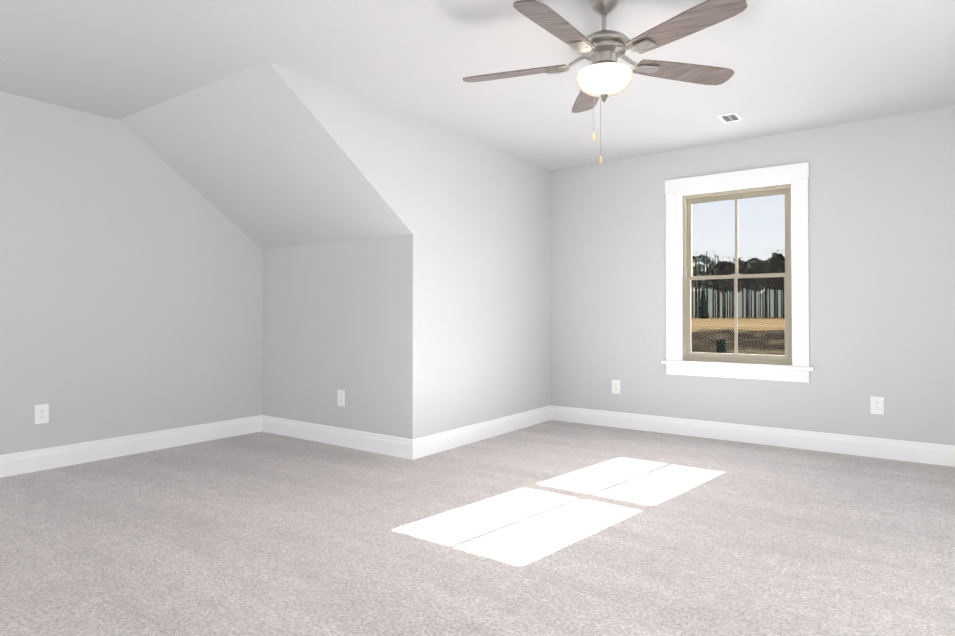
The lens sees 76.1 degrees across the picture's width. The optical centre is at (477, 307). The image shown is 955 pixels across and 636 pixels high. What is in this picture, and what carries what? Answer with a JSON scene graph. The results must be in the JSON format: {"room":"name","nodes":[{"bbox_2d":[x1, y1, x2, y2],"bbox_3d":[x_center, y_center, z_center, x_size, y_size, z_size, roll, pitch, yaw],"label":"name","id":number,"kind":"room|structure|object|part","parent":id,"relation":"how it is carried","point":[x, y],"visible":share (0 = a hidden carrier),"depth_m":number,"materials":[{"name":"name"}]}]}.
{"room":"empty bedroom","nodes":[
{"label":"empty bedroom","id":0,"kind":"room"},
{"bbox_2d":[0,91,262,454],"bbox_3d":[-2.835,-0.224,4.242,0.160,2.600,7.280,0,-1,36],"label":"wall","id":1,"kind":"structure","parent":0,"point":[130,282],"depth_m":4.38,"materials":[{"name":"grey paint"}]},
{"bbox_2d":[35,404,48,423],"bbox_3d":[-2.878,0.704,4.031,0.008,0.125,0.080,0,-1,36],"label":"electrical outlet","id":2,"kind":"object","parent":1,"relation":"attached to","point":[42,413],"visible":1,"depth_m":4.03,"materials":[{"name":"white plastic"}]},
{"bbox_2d":[0,415,259,477],"bbox_3d":[-3.343,0.997,3.381,0.015,0.140,4.930,0,-1,36],"label":"baseboard","id":3,"kind":"structure","parent":1,"relation":"attached to","point":[17,463],"depth_m":4.41,"materials":[{"name":"white paint"}]},
{"bbox_2d":[119,60,412,249],"bbox_3d":[-1.598,-1.022,4.440,1.940,1.000,1.200,0,-1,36],"label":"ceiling","id":4,"kind":"structure","parent":0,"point":[267,154],"depth_m":4.19,"materials":[{"name":"grey paint"}]},
{"bbox_2d":[262,117,550,438],"bbox_3d":[-0.611,-0.208,5.790,1.940,2.600,2.160,0,-1,36],"label":"wall","id":5,"kind":"structure","parent":0,"point":[438,320],"depth_m":4.88,"materials":[{"name":"grey paint"}]},
{"bbox_2d":[260,415,407,458],"bbox_3d":[-1.176,1.012,4.845,1.740,0.140,0.015,0,-1,36],"label":"baseboard","id":6,"kind":"structure","parent":5,"relation":"attached to","point":[349,438],"depth_m":4.78,"materials":[{"name":"white paint"}]},
{"bbox_2d":[338,390,344,406],"bbox_3d":[-1.066,0.710,4.772,0.080,0.125,0.008,0,-1,36],"label":"electrical outlet","id":7,"kind":"object","parent":5,"relation":"attached to","point":[341,397],"visible":1,"depth_m":4.77,"materials":[{"name":"white plastic"}]},
{"bbox_2d":[408,405,551,459],"bbox_3d":[0.121,1.015,5.120,0.015,0.140,1.985,0,-1,36],"label":"baseboard","id":8,"kind":"structure","parent":5,"relation":"attached to","point":[420,447],"depth_m":4.91,"materials":[{"name":"white paint"}]},
{"bbox_2d":[0,420,954,635],"bbox_3d":[-0.068,1.129,2.218,7.000,0.150,7.280,0,-1,36],"label":"floor","id":9,"kind":"structure","parent":0,"point":[554,528],"depth_m":2.76,"materials":[{"name":"carpet"}]},
{"bbox_2d":[0,0,954,169],"bbox_3d":[-0.068,-1.466,2.245,7.000,0.160,7.280,0,-1,36],"label":"ceiling","id":10,"kind":"structure","parent":0,"point":[796,65],"depth_m":3.39,"materials":[{"name":"grey paint"}]},
{"bbox_2d":[463,0,746,163],"bbox_3d":[0.532,-1.027,2.683,1.278,0.708,1.231,0,-1,36],"label":"fan","id":11,"kind":"object","parent":10,"relation":"hanging from","point":[605,74],"visible":1,"depth_m":2.63,"materials":[{"name":"brown wood"}]},
{"bbox_3d":[0.562,-0.887,2.819,0.078,0.351,0.087,0,-1,36],"label":"chain","id":12,"kind":"part","parent":11,"relation":"part of","materials":[{"name":"silver metal"}]},
{"bbox_3d":[0.565,-0.995,2.720,0.252,0.095,0.252,0,-1,36],"label":"lamp shade","id":13,"kind":"part","parent":11,"relation":"part of","materials":[{"name":"white glass"}]},
{"bbox_2d":[717,112,742,122],"bbox_3d":[1.814,-1.358,4.376,0.130,0.013,0.190,0,-1,36],"label":"ceiling vent","id":14,"kind":"object","parent":10,"relation":"in","point":[730,117],"visible":1,"depth_m":4.36,"materials":[{"name":"white metal"}]},
{"bbox_2d":[551,106,954,445],"bbox_3d":[2.805,-0.141,4.545,5.070,2.440,0.160,0,-1,36],"label":"wall","id":15,"kind":"structure","parent":0,"point":[881,194],"depth_m":4.60,"materials":[{"name":"grey paint"}]},
{"bbox_2d":[612,380,619,393],"bbox_3d":[1.260,0.722,5.554,0.080,0.125,0.008,0,-1,36],"label":"electrical outlet","id":16,"kind":"object","parent":15,"relation":"attached to","point":[615,386],"visible":1,"depth_m":5.55,"materials":[{"name":"white plastic"}]},
{"bbox_2d":[661,162,813,382],"bbox_3d":[2.112,-0.264,5.013,1.156,1.679,0.200,0,-1,36],"label":"window","id":17,"kind":"structure","parent":15,"relation":"in","point":[790,365],"depth_m":4.98,"materials":[{"name":"white paint"}]},
{"bbox_3d":[2.146,-0.256,5.059,0.856,1.425,0.085,0,-1,36],"label":"frame","id":18,"kind":"part","parent":17,"relation":"part of","materials":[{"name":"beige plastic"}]},
{"bbox_2d":[691,277,784,354],"bbox_3d":[2.166,0.087,5.083,0.804,0.686,0.001,0,-1,36],"label":"screen","id":19,"kind":"object","parent":17,"relation":"attached to","point":[738,316],"depth_m":5.07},
{"bbox_3d":[2.143,-0.260,5.056,0.732,1.285,0.032,0,-1,36],"label":"glass","id":20,"kind":"part","parent":17,"relation":"part of","materials":[{"name":"clear glass"}]},
{"bbox_2d":[552,405,954,466],"bbox_3d":[2.685,1.009,4.512,4.880,0.140,0.015,0,-1,36],"label":"baseboard","id":21,"kind":"structure","parent":15,"relation":"attached to","point":[919,452],"depth_m":4.78,"materials":[{"name":"white paint"}]},
{"bbox_2d":[870,397,883,414],"bbox_3d":[2.871,0.705,4.385,0.080,0.125,0.008,0,-1,36],"label":"electrical outlet","id":22,"kind":"object","parent":15,"relation":"attached to","point":[876,405],"visible":1,"depth_m":4.38,"materials":[{"name":"white plastic"}]},
{"label":"outside","id":23,"kind":"structure","parent":0,"visible":0},
{"bbox_2d":[691,317,784,354],"bbox_3d":[146.343,4.867,234.163,141.000,3.711,537.500,0,-1,36],"label":"field","id":24,"kind":"structure","parent":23,"point":[723,322],"depth_m":21.82,"materials":[{"name":"brown plant"}]},
{"bbox_2d":[699,289,708,318],"bbox_3d":[34.731,-0.474,93.565,1.526,4.800,1.446,0,-1,36],"label":"cedar","id":25,"kind":"object","parent":24,"relation":"on","point":[705,312],"depth_m":93.22,"materials":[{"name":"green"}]},
{"bbox_2d":[716,339,725,352],"bbox_3d":[7.562,1.434,18.883,0.346,0.923,0.377,0,-1,36],"label":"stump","id":26,"kind":"object","parent":24,"relation":"on","point":[721,346],"depth_m":18.75,"materials":[{"name":"plant"}]},
{"bbox_2d":[692,251,784,317],"bbox_3d":[47.032,-4.528,116.731,87.469,13.600,32.316,0,-1,36],"label":"trunks","id":27,"kind":"object","parent":24,"relation":"on","point":[764,304],"depth_m":110.05,"materials":[{"name":"grey plant"}]},
{"bbox_2d":[691,248,784,294],"bbox_3d":[46.029,-7.329,118.091,84.528,9.632,31.198,0,-1,36],"label":"pine trees","id":28,"kind":"object","parent":27,"relation":"attached to","point":[702,259],"depth_m":115.62,"materials":[{"name":"green plant"}]},
{"bbox_2d":[692,250,784,295],"bbox_3d":[47.502,-6.761,116.775,87.242,9.034,31.914,0,-1,36],"label":"bare trees","id":29,"kind":"object","parent":27,"relation":"attached to","point":[725,264],"depth_m":109.94,"materials":[{"name":"black plant"}]},
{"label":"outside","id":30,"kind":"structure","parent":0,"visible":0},
{"bbox_2d":[691,288,782,316],"bbox_3d":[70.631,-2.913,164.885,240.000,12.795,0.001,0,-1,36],"label":"woods","id":31,"kind":"object","parent":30,"point":[739,295],"depth_m":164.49,"materials":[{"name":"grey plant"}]}
]}

